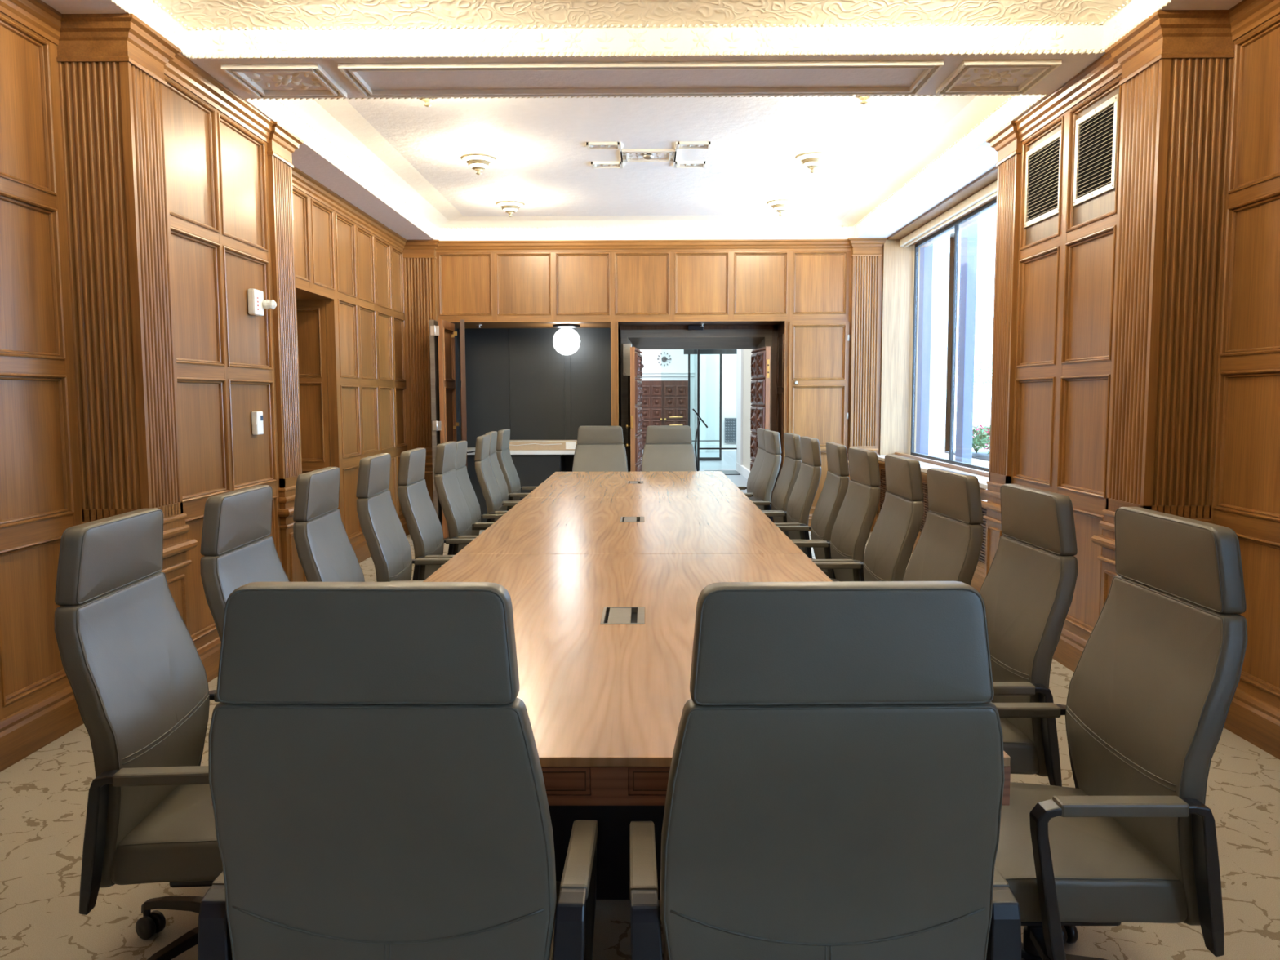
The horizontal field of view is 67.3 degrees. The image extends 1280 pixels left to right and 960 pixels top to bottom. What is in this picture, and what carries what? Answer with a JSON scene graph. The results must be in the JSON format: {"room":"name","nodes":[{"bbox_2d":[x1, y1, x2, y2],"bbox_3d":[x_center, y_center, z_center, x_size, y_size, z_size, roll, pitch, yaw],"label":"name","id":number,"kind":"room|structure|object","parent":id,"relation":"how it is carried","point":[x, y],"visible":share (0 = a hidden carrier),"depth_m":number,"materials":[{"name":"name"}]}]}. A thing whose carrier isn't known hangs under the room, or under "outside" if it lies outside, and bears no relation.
{"room":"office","nodes":[
{"label":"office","id":0,"kind":"room"},
{"bbox_2d":[0,11,82,719],"bbox_3d":[-2.596,-0.173,1.025,0.080,3.110,6.640,0,5,0],"label":"wall","id":1,"kind":"structure","parent":0,"point":[41,496],"depth_m":4.05,"materials":[{"name":"brown wood"}]},
{"bbox_2d":[0,0,62,45],"bbox_3d":[-2.537,-1.667,0.890,0.064,0.110,6.630,0,5,0],"label":"trim","id":2,"kind":"structure","parent":1,"relation":"attached to","point":[36,15],"depth_m":4.01,"materials":[{"name":"brown wood"}]},
{"bbox_2d":[0,685,84,772],"bbox_3d":[-2.546,1.282,1.146,0.026,0.190,6.630,0,5,0],"label":"baseboard","id":3,"kind":"structure","parent":1,"relation":"attached to","point":[27,731],"depth_m":4.01,"materials":[{"name":"brown wood"}]},
{"bbox_2d":[164,74,281,648],"bbox_3d":[-2.429,-0.543,5.288,0.360,3.110,1.400,0,5,0],"label":"wall","id":4,"kind":"structure","parent":0,"point":[219,197],"depth_m":5.15,"materials":[{"name":"brown wood"}]},
{"bbox_2d":[56,13,198,633],"bbox_3d":[-2.373,-0.473,4.479,0.398,3.110,0.435,0,5,0],"label":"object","id":5,"kind":"structure","parent":4,"relation":"attached to","point":[112,82],"depth_m":4.32,"materials":[{"name":"brown wood"}]},
{"bbox_2d":[196,636,221,682],"bbox_3d":[-2.239,0.911,5.413,0.026,0.190,1.310,0,5,0],"label":"baseboard","id":6,"kind":"structure","parent":4,"relation":"attached to","point":[209,653],"depth_m":5.00,"materials":[{"name":"brown wood"}]},
{"bbox_2d":[164,53,273,142],"bbox_3d":[-2.230,-2.038,5.157,0.064,0.110,1.320,0,5,0],"label":"trim","id":7,"kind":"structure","parent":4,"relation":"attached to","point":[180,69],"depth_m":5.06,"materials":[{"name":"brown wood"}]},
{"bbox_2d":[251,411,263,435],"bbox_3d":[-2.255,-0.335,5.665,0.037,0.136,0.094,0,5,0],"label":"thermostat","id":8,"kind":"object","parent":4,"relation":"attached to","point":[256,416],"visible":1,"depth_m":5.63,"materials":[{"name":"white plastic"}]},
{"bbox_2d":[247,288,276,316],"bbox_3d":[-2.218,-1.042,5.647,0.115,0.150,0.164,0,5,0],"label":"fire alarm","id":9,"kind":"object","parent":4,"relation":"attached to","point":[256,304],"visible":1,"depth_m":5.61,"materials":[{"name":"white plastic"}]},
{"bbox_2d":[266,121,306,582],"bbox_3d":[-2.362,-0.614,6.102,0.398,3.110,0.445,0,5,0],"label":"trim","id":10,"kind":"structure","parent":4,"relation":"attached to","point":[282,142],"depth_m":6.03,"materials":[{"name":"brown wood"}]},
{"bbox_2d":[292,186,407,544],"bbox_3d":[-2.824,-0.805,8.325,0.630,3.110,4.210,0,5,0],"label":"wall","id":11,"kind":"structure","parent":0,"point":[358,274],"depth_m":8.53,"materials":[{"name":"brown wood"}]},
{"bbox_2d":[296,299,330,473],"bbox_3d":[-2.886,-0.329,7.518,0.630,2.300,1.200,0,5,0],"label":"door","id":12,"kind":"structure","parent":11,"relation":"in","point":[311,313],"depth_m":7.99,"materials":[{"name":"brown wood"}]},
{"bbox_2d":[292,166,406,251],"bbox_3d":[-2.490,-2.299,8.178,0.064,0.110,4.100,0,5,0],"label":"trim","id":13,"kind":"structure","parent":11,"relation":"attached to","point":[301,180],"depth_m":8.06,"materials":[{"name":"brown wood"}]},
{"bbox_2d":[351,517,409,563],"bbox_3d":[-2.494,0.575,9.290,0.026,0.190,2.380,0,5,0],"label":"baseboard","id":14,"kind":"structure","parent":11,"relation":"attached to","point":[361,548],"depth_m":8.64,"materials":[{"name":"brown wood"}]},
{"bbox_2d":[453,322,611,447],"bbox_3d":[-1.226,-0.677,10.890,1.919,2.400,0.940,0,5,0],"label":"wall","id":15,"kind":"structure","parent":0,"point":[517,380],"depth_m":11.26,"materials":[{"name":"black paint"}]},
{"bbox_2d":[552,324,580,355],"bbox_3d":[-0.819,-1.561,10.710,0.304,0.333,0.304,0,5,0],"label":"globe ceiling light","id":16,"kind":"object","parent":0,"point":[566,341],"visible":1,"depth_m":10.61,"materials":[{"name":"white glass"}]},
{"bbox_2d":[0,446,1279,959],"bbox_3d":[1.438,0.425,13.127,9.300,0.200,31.100,0,5,0],"label":"floor","id":17,"kind":"structure","parent":0,"point":[44,794],"depth_m":2.92,"materials":[{"name":"carpet"}]},
{"bbox_2d":[54,508,222,959],"bbox_3d":[-1.063,0.670,2.517,0.624,1.163,0.659,-1,5,-4],"label":"chair","id":18,"kind":"object","parent":17,"relation":"on","point":[134,668],"visible":0.68,"depth_m":2.33,"materials":[{"name":"grey leather"}]},
{"bbox_2d":[200,484,289,641],"bbox_3d":[-1.043,0.610,3.221,0.624,1.161,0.659,0,5,-1],"label":"chair","id":19,"kind":"object","parent":17,"relation":"on","point":[237,548],"visible":0.2,"depth_m":3.07,"materials":[{"name":"grey leather"}]},
{"bbox_2d":[293,466,364,582],"bbox_3d":[-1.022,0.542,3.943,0.624,1.172,0.659,0,5,-3],"label":"chair","id":20,"kind":"object","parent":17,"relation":"on","point":[326,553],"visible":0.31,"depth_m":3.79,"materials":[{"name":"grey leather"}]},
{"bbox_2d":[197,582,598,959],"bbox_3d":[-0.416,0.723,1.827,0.659,1.172,0.624,0,5,1],"label":"chair","id":21,"kind":"object","parent":17,"relation":"on","point":[377,787],"visible":1,"depth_m":1.52,"materials":[{"name":"grey leather"}]},
{"bbox_2d":[355,453,451,582],"bbox_3d":[-0.985,0.473,4.634,0.624,1.189,0.659,0,5,-3],"label":"chair","id":22,"kind":"object","parent":17,"relation":"on","point":[383,531],"visible":0.44,"depth_m":4.47,"materials":[{"name":"grey leather"}]},
{"bbox_2d":[397,448,475,580],"bbox_3d":[-0.995,0.412,5.434,0.624,1.172,0.659,0,5,-1],"label":"chair","id":23,"kind":"object","parent":17,"relation":"on","point":[423,522],"visible":0.41,"depth_m":5.25,"materials":[{"name":"grey leather"}]},
{"bbox_2d":[434,441,493,555],"bbox_3d":[-0.946,0.350,6.117,0.624,1.178,0.659,0,5,-1],"label":"chair","id":24,"kind":"object","parent":17,"relation":"on","point":[455,509],"visible":0.39,"depth_m":5.91,"materials":[{"name":"grey leather"}]},
{"bbox_2d":[454,440,503,535],"bbox_3d":[-0.998,0.305,6.788,0.624,1.152,0.659,0,5,-1],"label":"chair","id":25,"kind":"object","parent":17,"relation":"on","point":[466,486],"visible":0.28,"depth_m":6.77,"materials":[{"name":"grey leather"}]},
{"bbox_2d":[474,435,518,522],"bbox_3d":[-0.934,0.238,7.459,0.624,1.168,0.659,0,5,-2],"label":"chair","id":26,"kind":"object","parent":17,"relation":"on","point":[491,493],"visible":0.44,"depth_m":7.20,"materials":[{"name":"grey leather"}]},
{"bbox_2d":[485,431,528,511],"bbox_3d":[-0.974,0.179,8.122,0.624,1.172,0.659,0,5,-2],"label":"chair","id":27,"kind":"object","parent":17,"relation":"on","point":[497,472],"visible":0.28,"depth_m":8.04,"materials":[{"name":"grey leather"}]},
{"bbox_2d":[496,428,537,511],"bbox_3d":[-0.965,0.122,8.803,0.624,1.168,0.659,0,5,0],"label":"chair","id":28,"kind":"object","parent":17,"relation":"on","point":[507,466],"visible":0.34,"depth_m":8.62,"materials":[{"name":"grey leather"}]},
{"bbox_2d":[466,447,574,522],"bbox_3d":[-1.218,0.055,10.987,1.809,0.866,0.744,0,5,0],"label":"countertop","id":29,"kind":"structure","parent":17,"relation":"on","point":[533,468],"depth_m":10.69,"materials":[{"name":"wood"}]},
{"bbox_2d":[508,440,577,450],"bbox_3d":[-1.130,-0.399,10.870,0.860,0.104,0.387,0,5,0],"label":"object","id":30,"kind":"object","parent":29,"relation":"on","point":[514,445],"visible":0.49,"depth_m":10.69,"materials":[{"name":"wood"}]},
{"bbox_2d":[572,426,627,471],"bbox_3d":[-0.400,0.065,9.412,0.659,1.172,0.624,0,5,0],"label":"chair","id":31,"kind":"object","parent":17,"relation":"on","point":[597,448],"visible":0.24,"depth_m":9.62,"materials":[{"name":"grey leather"}]},
{"bbox_2d":[211,471,1010,899],"bbox_3d":[-0.037,0.605,5.662,1.612,0.742,7.423,0,5,0],"label":"conference table","id":32,"kind":"object","parent":17,"relation":"on","point":[604,575],"visible":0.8,"depth_m":3.30,"materials":[{"name":"brown wood"}]},
{"bbox_2d":[640,425,696,471],"bbox_3d":[0.287,0.063,9.408,0.659,1.172,0.624,0,5,0],"label":"chair","id":33,"kind":"object","parent":17,"relation":"on","point":[666,447],"visible":0.3,"depth_m":9.61,"materials":[{"name":"grey leather"}]},
{"bbox_2d":[692,408,707,471],"bbox_3d":[1.115,-0.735,18.198,0.333,1.237,0.300,0,5,0],"label":"sign stand","id":34,"kind":"object","parent":17,"relation":"on","point":[693,409],"visible":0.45,"depth_m":18.18,"materials":[{"name":"black metal"}]},
{"bbox_2d":[683,349,737,460],"bbox_3d":[2.170,-1.755,21.917,2.340,2.620,0.200,0,5,0],"label":"glass door","id":35,"kind":"structure","parent":17,"relation":"on","point":[688,352],"depth_m":21.86,"materials":[{"name":"clear glass"}]},
{"bbox_2d":[704,470,740,475],"bbox_3d":[1.576,-0.142,18.447,0.610,0.013,1.000,0,5,0],"label":"doormat","id":36,"kind":"object","parent":17,"relation":"on","point":[725,472],"visible":0.57,"depth_m":18.44,"materials":[{"name":"black plastic"}]},
{"bbox_2d":[737,427,768,501],"bbox_3d":[0.841,0.123,8.698,0.624,1.172,0.659,0,5,-2],"label":"chair","id":37,"kind":"object","parent":17,"relation":"on","point":[759,458],"visible":0.24,"depth_m":8.69,"materials":[{"name":"grey leather"}]},
{"bbox_2d":[743,430,781,521],"bbox_3d":[0.822,0.181,8.001,0.624,1.176,0.659,0,5,-3],"label":"chair","id":38,"kind":"object","parent":17,"relation":"on","point":[764,484],"visible":0.43,"depth_m":7.82,"materials":[{"name":"grey leather"}]},
{"bbox_2d":[751,432,802,538],"bbox_3d":[0.883,0.237,7.333,0.624,1.180,0.659,0,5,-1],"label":"chair","id":39,"kind":"object","parent":17,"relation":"on","point":[788,476],"visible":0.34,"depth_m":7.18,"materials":[{"name":"grey leather"}]},
{"bbox_2d":[763,436,821,558],"bbox_3d":[0.893,0.297,6.640,0.624,1.180,0.659,0,5,-1],"label":"chair","id":40,"kind":"object","parent":17,"relation":"on","point":[800,502],"visible":0.44,"depth_m":6.44,"materials":[{"name":"grey leather"}]},
{"bbox_2d":[777,442,848,578],"bbox_3d":[0.934,0.361,5.952,0.624,1.172,0.659,0,5,2],"label":"chair","id":41,"kind":"object","parent":17,"relation":"on","point":[829,502],"visible":0.41,"depth_m":5.77,"materials":[{"name":"grey leather"}]},
{"bbox_2d":[629,581,1021,959],"bbox_3d":[0.310,0.722,1.817,0.659,1.172,0.624,0,5,-1],"label":"chair","id":42,"kind":"object","parent":17,"relation":"on","point":[835,787],"visible":1,"depth_m":1.51,"materials":[{"name":"grey leather"}]},
{"bbox_2d":[792,447,880,581],"bbox_3d":[0.933,0.421,5.240,0.624,1.176,0.659,0,5,-1],"label":"chair","id":43,"kind":"object","parent":17,"relation":"on","point":[851,531],"visible":0.48,"depth_m":5.10,"materials":[{"name":"grey leather"}]},
{"bbox_2d":[813,454,923,581],"bbox_3d":[0.950,0.480,4.527,0.624,1.180,0.659,0,5,0],"label":"chair","id":44,"kind":"object","parent":17,"relation":"on","point":[894,535],"visible":0.34,"depth_m":4.40,"materials":[{"name":"grey leather"}]},
{"bbox_2d":[933,451,949,458],"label":"stone planter","id":45,"kind":"object","parent":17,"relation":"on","point":[944,455],"depth_m":15.22,"materials":[{"name":"stone"}]},
{"bbox_2d":[902,467,983,585],"bbox_3d":[0.965,0.547,3.846,0.624,1.164,0.659,0,5,-2],"label":"chair","id":46,"kind":"object","parent":17,"relation":"on","point":[948,548],"visible":0.38,"depth_m":3.74,"materials":[{"name":"grey leather"}]},
{"bbox_2d":[971,451,989,467],"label":"stone planter","id":47,"kind":"object","parent":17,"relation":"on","point":[980,458],"depth_m":13.70,"materials":[{"name":"stone"}]},
{"bbox_2d":[955,422,988,453],"bbox_3d":[5.250,-0.658,14.967,0.655,0.474,0.684,0,5,0],"label":"flowering shrub","id":48,"kind":"object","parent":47,"relation":"on","point":[974,426],"visible":0.14,"depth_m":14.91,"materials":[{"name":"green plant"}]},
{"bbox_2d":[972,424,990,451],"bbox_3d":[5.237,-0.601,14.211,0.728,0.491,0.733,0,5,0],"label":"flowering shrub","id":49,"kind":"object","parent":47,"relation":"on","point":[984,434],"visible":0.23,"depth_m":14.15,"materials":[{"name":"green plant"}]},
{"bbox_2d":[979,484,1077,786],"bbox_3d":[1.007,0.609,3.158,0.624,1.161,0.659,0,5,-1],"label":"chair","id":50,"kind":"object","parent":17,"relation":"on","point":[1027,591],"visible":0.43,"depth_m":2.97,"materials":[{"name":"grey leather"}]},
{"bbox_2d":[993,506,1247,959],"bbox_3d":[0.968,0.673,2.289,0.624,1.183,0.659,0,5,0],"label":"chair","id":51,"kind":"object","parent":17,"relation":"on","point":[1154,682],"visible":0.8,"depth_m":2.10,"materials":[{"name":"leather"}]},
{"bbox_2d":[41,0,1242,240],"bbox_3d":[-0.055,-2.085,3.885,5.250,0.190,12.900,0,5,0],"label":"ceiling","id":52,"kind":"structure","parent":0,"point":[877,146],"depth_m":6.07,"materials":[{"name":"paint"}]},
{"bbox_2d":[419,97,435,106],"bbox_3d":[-1.223,-2.232,5.516,0.268,0.172,0.268,0,5,0],"label":"ceiling lamp","id":53,"kind":"object","parent":52,"relation":"attached to","point":[427,100],"visible":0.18,"depth_m":5.51,"materials":[{"name":"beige metal"}]},
{"bbox_2d":[460,146,496,174],"bbox_3d":[-1.212,-2.379,7.209,0.268,0.172,0.268,0,5,0],"label":"ceiling lamp","id":54,"kind":"object","parent":52,"relation":"attached to","point":[477,159],"visible":1,"depth_m":7.14,"materials":[{"name":"beige metal"}]},
{"bbox_2d":[495,195,524,217],"bbox_3d":[-1.201,-2.526,8.903,0.268,0.172,0.268,0,5,0],"label":"ceiling lamp","id":55,"kind":"object","parent":52,"relation":"attached to","point":[509,204],"visible":1,"depth_m":8.84,"materials":[{"name":"beige metal"}]},
{"bbox_2d":[111,0,1170,239],"bbox_3d":[0.027,-2.212,5.749,4.442,0.168,8.838,0,5,0],"label":"trim","id":56,"kind":"structure","parent":52,"relation":"attached to","point":[236,71],"depth_m":4.77,"materials":[{"name":"beige paint"}]},
{"bbox_2d":[586,142,711,168],"bbox_3d":[0.064,-2.470,7.314,0.900,0.020,0.720,0,5,0],"label":"ceiling light fixture","id":57,"kind":"object","parent":52,"relation":"attached to","point":[593,164],"depth_m":7.25,"materials":[{"name":"beige paint"}]},
{"bbox_2d":[766,193,795,215],"bbox_3d":[1.305,-2.533,8.886,0.268,0.172,0.268,0,5,0],"label":"ceiling lamp","id":58,"kind":"object","parent":52,"relation":"attached to","point":[780,202],"visible":1,"depth_m":8.82,"materials":[{"name":"beige metal"}]},
{"bbox_2d":[795,145,831,173],"bbox_3d":[1.294,-2.386,7.193,0.268,0.172,0.268,0,5,0],"label":"ceiling lamp","id":59,"kind":"object","parent":52,"relation":"attached to","point":[812,157],"visible":1,"depth_m":7.12,"materials":[{"name":"beige metal"}]},
{"bbox_2d":[854,95,872,104],"bbox_3d":[1.283,-2.239,5.499,0.268,0.172,0.268,0,5,0],"label":"ceiling lamp","id":60,"kind":"object","parent":52,"relation":"attached to","point":[863,99],"visible":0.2,"depth_m":5.49,"materials":[{"name":"beige metal"}]},
{"bbox_2d":[435,250,851,513],"bbox_3d":[0.018,-1.028,10.789,5.140,3.110,0.930,0,5,0],"label":"wall","id":61,"kind":"structure","parent":0,"point":[789,286],"depth_m":10.26,"materials":[{"name":"brown wood"}]},
{"bbox_2d":[402,240,439,504],"bbox_3d":[-2.335,-0.977,10.289,0.450,3.110,0.160,0,5,0],"label":"trim","id":62,"kind":"structure","parent":61,"relation":"attached to","point":[420,283],"depth_m":10.23,"materials":[{"name":"brown wood"}]},
{"bbox_2d":[429,320,467,537],"bbox_3d":[-1.949,-0.534,10.068,0.367,2.223,0.609,0,5,0],"label":"door","id":63,"kind":"structure","parent":61,"relation":"in","point":[442,333],"depth_m":9.80,"materials":[{"name":"brown wood"}]},
{"bbox_2d":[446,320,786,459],"bbox_3d":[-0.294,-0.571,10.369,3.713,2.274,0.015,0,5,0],"label":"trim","id":64,"kind":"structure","parent":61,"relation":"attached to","point":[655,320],"depth_m":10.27,"materials":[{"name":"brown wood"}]},
{"bbox_2d":[622,343,631,375],"bbox_3d":[-0.144,-1.359,10.850,0.100,0.360,0.024,0,5,0],"label":"wall plate","id":65,"kind":"object","parent":61,"relation":"attached to","point":[626,347],"visible":0.84,"depth_m":10.84,"materials":[{"name":"metal"}]},
{"bbox_2d":[625,346,644,471],"bbox_3d":[-0.034,-0.488,10.867,0.159,1.980,0.766,1,5,8],"label":"door","id":66,"kind":"structure","parent":61,"relation":"in","point":[637,366],"depth_m":10.52,"materials":[{"name":"brown wood"}]},
{"bbox_2d":[435,239,851,252],"bbox_3d":[0.035,-2.481,10.172,4.430,0.110,0.064,0,5,0],"label":"trim","id":67,"kind":"structure","parent":61,"relation":"attached to","point":[732,245],"depth_m":10.17,"materials":[{"name":"brown wood"}]},
{"bbox_2d":[688,324,703,330],"bbox_3d":[0.627,-1.712,10.791,0.170,0.057,0.065,0,5,0],"label":"door closer","id":68,"kind":"object","parent":61,"relation":"in","point":[691,327],"depth_m":10.76,"materials":[{"name":"black metal"}]},
{"bbox_2d":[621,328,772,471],"bbox_3d":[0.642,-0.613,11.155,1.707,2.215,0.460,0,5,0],"label":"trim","id":69,"kind":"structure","parent":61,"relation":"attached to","point":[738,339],"depth_m":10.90,"materials":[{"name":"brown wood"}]},
{"bbox_2d":[617,321,783,522],"bbox_3d":[0.668,-0.684,10.904,1.872,2.400,0.947,0,5,0],"label":"trim","id":70,"kind":"structure","parent":61,"relation":"attached to","point":[780,324],"depth_m":10.59,"materials":[{"name":"brown wood"}]},
{"bbox_2d":[750,346,770,471],"bbox_3d":[1.335,-0.491,10.854,0.108,1.980,0.774,-1,5,-5],"label":"door","id":71,"kind":"structure","parent":61,"relation":"in","point":[760,366],"depth_m":10.68,"materials":[{"name":"brown wood"}]},
{"bbox_2d":[787,321,849,450],"bbox_3d":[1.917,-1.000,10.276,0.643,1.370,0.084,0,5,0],"label":"door","id":72,"kind":"structure","parent":61,"relation":"in","point":[819,351],"depth_m":10.29,"materials":[{"name":"brown wood"}]},
{"bbox_2d":[847,237,887,532],"bbox_3d":[2.395,-0.990,10.258,0.410,3.110,0.160,0,5,0],"label":"trim","id":73,"kind":"structure","parent":61,"relation":"attached to","point":[866,255],"depth_m":10.21,"materials":[{"name":"brown wood"}]},
{"bbox_2d":[620,329,752,479],"bbox_3d":[0.269,-2.153,15.119,3.550,4.600,7.700,0,5,0],"label":"wall","id":74,"kind":"structure","parent":0,"point":[744,377],"depth_m":17.96,"materials":[{"name":"paint"}]},
{"bbox_2d":[669,349,737,471],"bbox_3d":[1.168,-2.426,18.816,1.500,4.500,0.155,0,5,0],"label":"window","id":75,"kind":"structure","parent":74,"relation":"in","point":[698,350],"depth_m":18.91,"materials":[{"name":"black metal"}]},
{"bbox_2d":[639,349,737,452],"bbox_3d":[2.317,-3.161,26.662,7.700,4.600,3.300,0,5,0],"label":"wall","id":76,"kind":"structure","parent":0,"point":[677,369],"depth_m":25.64,"materials":[{"name":"paint"}]},
{"bbox_2d":[640,380,688,446],"bbox_3d":[0.680,-1.943,28.139,1.560,1.930,0.190,0,5,0],"label":"door","id":77,"kind":"structure","parent":76,"relation":"in","point":[661,399],"depth_m":28.10,"materials":[{"name":"brown wood"}]},
{"bbox_2d":[724,417,736,442],"bbox_3d":[2.460,-1.321,25.589,0.410,0.660,0.035,0,5,0],"label":"air vent","id":78,"kind":"object","parent":76,"relation":"in","point":[730,423],"visible":0.75,"depth_m":25.58,"materials":[{"name":"grey metal"}]},
{"bbox_2d":[876,166,997,568],"bbox_3d":[2.788,-1.013,8.251,0.488,3.500,4.250,0,5,0],"label":"wall","id":79,"kind":"structure","parent":0,"point":[898,289],"depth_m":10.14,"materials":[{"name":"beige wood"}]},
{"bbox_2d":[877,244,883,453],"bbox_3d":[2.566,-1.381,10.245,0.055,2.330,0.115,0,5,0],"label":"trim","id":80,"kind":"structure","parent":79,"relation":"attached to","point":[882,247],"depth_m":10.20,"materials":[{"name":"brown wood"}]},
{"bbox_2d":[880,469,887,511],"bbox_3d":[2.562,0.147,9.813,0.030,0.460,0.792,0,5,0],"label":"air vent","id":81,"kind":"object","parent":79,"relation":"in","point":[882,477],"visible":0.26,"depth_m":10.12,"materials":[{"name":"brown wood"}]},
{"bbox_2d":[919,481,929,532],"bbox_3d":[2.556,0.230,8.857,0.030,0.460,0.832,0,5,0],"label":"air vent","id":82,"kind":"object","parent":79,"relation":"in","point":[925,500],"visible":0.06,"depth_m":8.57,"materials":[{"name":"brown wood"}]},
{"bbox_2d":[875,513,985,592],"bbox_3d":[2.544,0.634,8.425,0.026,0.190,4.050,0,5,0],"label":"baseboard","id":83,"kind":"structure","parent":79,"relation":"attached to","point":[978,579],"depth_m":7.19,"materials":[{"name":"brown wood"}]},
{"bbox_2d":[877,454,988,488],"bbox_3d":[2.705,-0.078,8.307,0.460,0.037,4.000,0,5,0],"label":"window sill","id":84,"kind":"structure","parent":79,"relation":"attached to","point":[924,466],"depth_m":8.30,"materials":[{"name":"stone"}]},
{"bbox_2d":[878,452,989,492],"bbox_3d":[2.607,-0.084,8.328,0.295,0.087,3.960,0,5,0],"label":"trim","id":85,"kind":"structure","parent":79,"relation":"attached to","point":[985,473],"depth_m":8.46,"materials":[{"name":"brown wood"}]},
{"bbox_2d":[910,198,996,471],"bbox_3d":[2.881,-1.194,8.189,0.036,2.200,3.908,0,5,0],"label":"window","id":86,"kind":"structure","parent":79,"relation":"in","point":[956,224],"depth_m":8.88,"materials":[{"name":"black metal"}]},
{"bbox_2d":[899,179,997,247],"bbox_3d":[2.747,-2.300,8.109,0.090,0.088,3.890,0,5,0],"label":"roller blind","id":87,"kind":"object","parent":86,"relation":"attached to","point":[988,192],"visible":0.58,"depth_m":8.34,"materials":[{"name":"fabric"}]},
{"bbox_2d":[978,499,986,564],"bbox_3d":[2.544,0.399,6.904,0.030,0.460,0.832,0,5,0],"label":"air vent","id":88,"kind":"object","parent":79,"relation":"in","point":[982,556],"visible":0.02,"depth_m":7.08,"materials":[{"name":"brown wood"}]},
{"bbox_2d":[981,120,1022,578],"bbox_3d":[2.440,-0.632,6.130,0.398,3.110,0.435,0,5,0],"label":"trim","id":89,"kind":"structure","parent":79,"relation":"attached to","point":[1006,142],"depth_m":6.08,"materials":[{"name":"brown wood"}]},
{"bbox_2d":[928,209,996,455],"bbox_3d":[2.274,-2.618,19.834,7.700,4.700,17.200,0,5,0],"label":"sky","id":90,"kind":"structure","parent":0,"point":[944,248],"depth_m":18.80,"materials":[{"name":"paint"}]},
{"bbox_2d":[953,411,991,451],"bbox_3d":[31.740,-1.973,40.782,57.050,0.300,98.000,0,5,0],"label":"ground","id":91,"kind":"structure","parent":0,"point":[983,418],"depth_m":57.75,"materials":[{"name":"white"}]},
{"bbox_2d":[915,244,933,454],"bbox_3d":[3.759,-1.905,12.709,0.180,4.600,0.320,0,5,0],"label":"stone column","id":92,"kind":"structure","parent":91,"relation":"on","point":[926,253],"depth_m":12.63,"materials":[{"name":"metal"}]},
{"bbox_2d":[955,219,977,463],"bbox_3d":[3.748,-1.758,11.016,0.180,4.600,0.320,0,5,0],"label":"window","id":93,"kind":"structure","parent":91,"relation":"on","point":[969,233],"depth_m":10.95,"materials":[{"name":"glass"}]},
{"bbox_2d":[973,348,992,394],"bbox_3d":[14.031,-3.517,36.687,2.596,3.609,2.591,0,5,0],"label":"tree","id":94,"kind":"object","parent":91,"relation":"on","point":[978,369],"visible":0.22,"depth_m":36.70,"materials":[{"name":"green plant"}]},
{"bbox_2d":[1011,74,1122,640],"bbox_3d":[2.496,-0.563,5.326,0.360,3.110,1.380,0,5,0],"label":"wall","id":95,"kind":"structure","parent":0,"point":[1066,273],"depth_m":5.20,"materials":[{"name":"brown wood"}]},
{"bbox_2d":[1023,129,1061,228],"bbox_3d":[2.336,-1.732,5.566,0.018,0.450,0.510,0,5,0],"label":"air vent","id":96,"kind":"object","parent":95,"relation":"in","point":[1042,166],"visible":0.86,"depth_m":5.57,"materials":[{"name":"metal"}]},
{"bbox_2d":[1015,53,1122,142],"bbox_3d":[2.287,-2.056,5.192,0.064,0.110,1.310,0,5,0],"label":"trim","id":97,"kind":"structure","parent":95,"relation":"attached to","point":[1104,69],"depth_m":5.10,"materials":[{"name":"brown wood"}]},
{"bbox_2d":[1052,627,1087,671],"bbox_3d":[2.316,0.893,5.450,0.026,0.190,1.305,0,5,0],"label":"baseboard","id":98,"kind":"structure","parent":95,"relation":"attached to","point":[1070,646],"depth_m":5.15,"materials":[{"name":"brown wood"}]},
{"bbox_2d":[1072,93,1119,206],"bbox_3d":[2.332,-1.676,4.921,0.018,0.450,0.455,0,5,0],"label":"air vent","id":99,"kind":"object","parent":95,"relation":"in","point":[1096,131],"visible":0.92,"depth_m":4.91,"materials":[{"name":"metal"}]},
{"bbox_2d":[1210,13,1279,709],"bbox_3d":[2.708,-0.188,1.000,0.280,3.110,6.660,0,5,0],"label":"wall","id":100,"kind":"structure","parent":0,"point":[1246,495],"depth_m":4.08,"materials":[{"name":"brown wood"}]},
{"bbox_2d":[1091,9,1234,613],"bbox_3d":[2.429,-0.490,4.497,0.398,3.110,0.475,0,5,0],"label":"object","id":101,"kind":"structure","parent":100,"relation":"attached to","point":[1177,64],"depth_m":4.32,"materials":[{"name":"brown wood"}]},
{"bbox_2d":[1223,688,1279,759],"bbox_3d":[2.568,1.267,1.127,0.026,0.190,6.660,0,5,0],"label":"baseboard","id":102,"kind":"structure","parent":100,"relation":"attached to","point":[1255,721],"depth_m":4.02,"materials":[{"name":"brown wood"}]},
{"bbox_2d":[1228,0,1279,40],"bbox_3d":[2.539,-1.682,0.872,0.064,0.110,6.660,0,5,0],"label":"trim","id":103,"kind":"structure","parent":100,"relation":"attached to","point":[1246,15],"depth_m":4.03,"materials":[{"name":"brown wood"}]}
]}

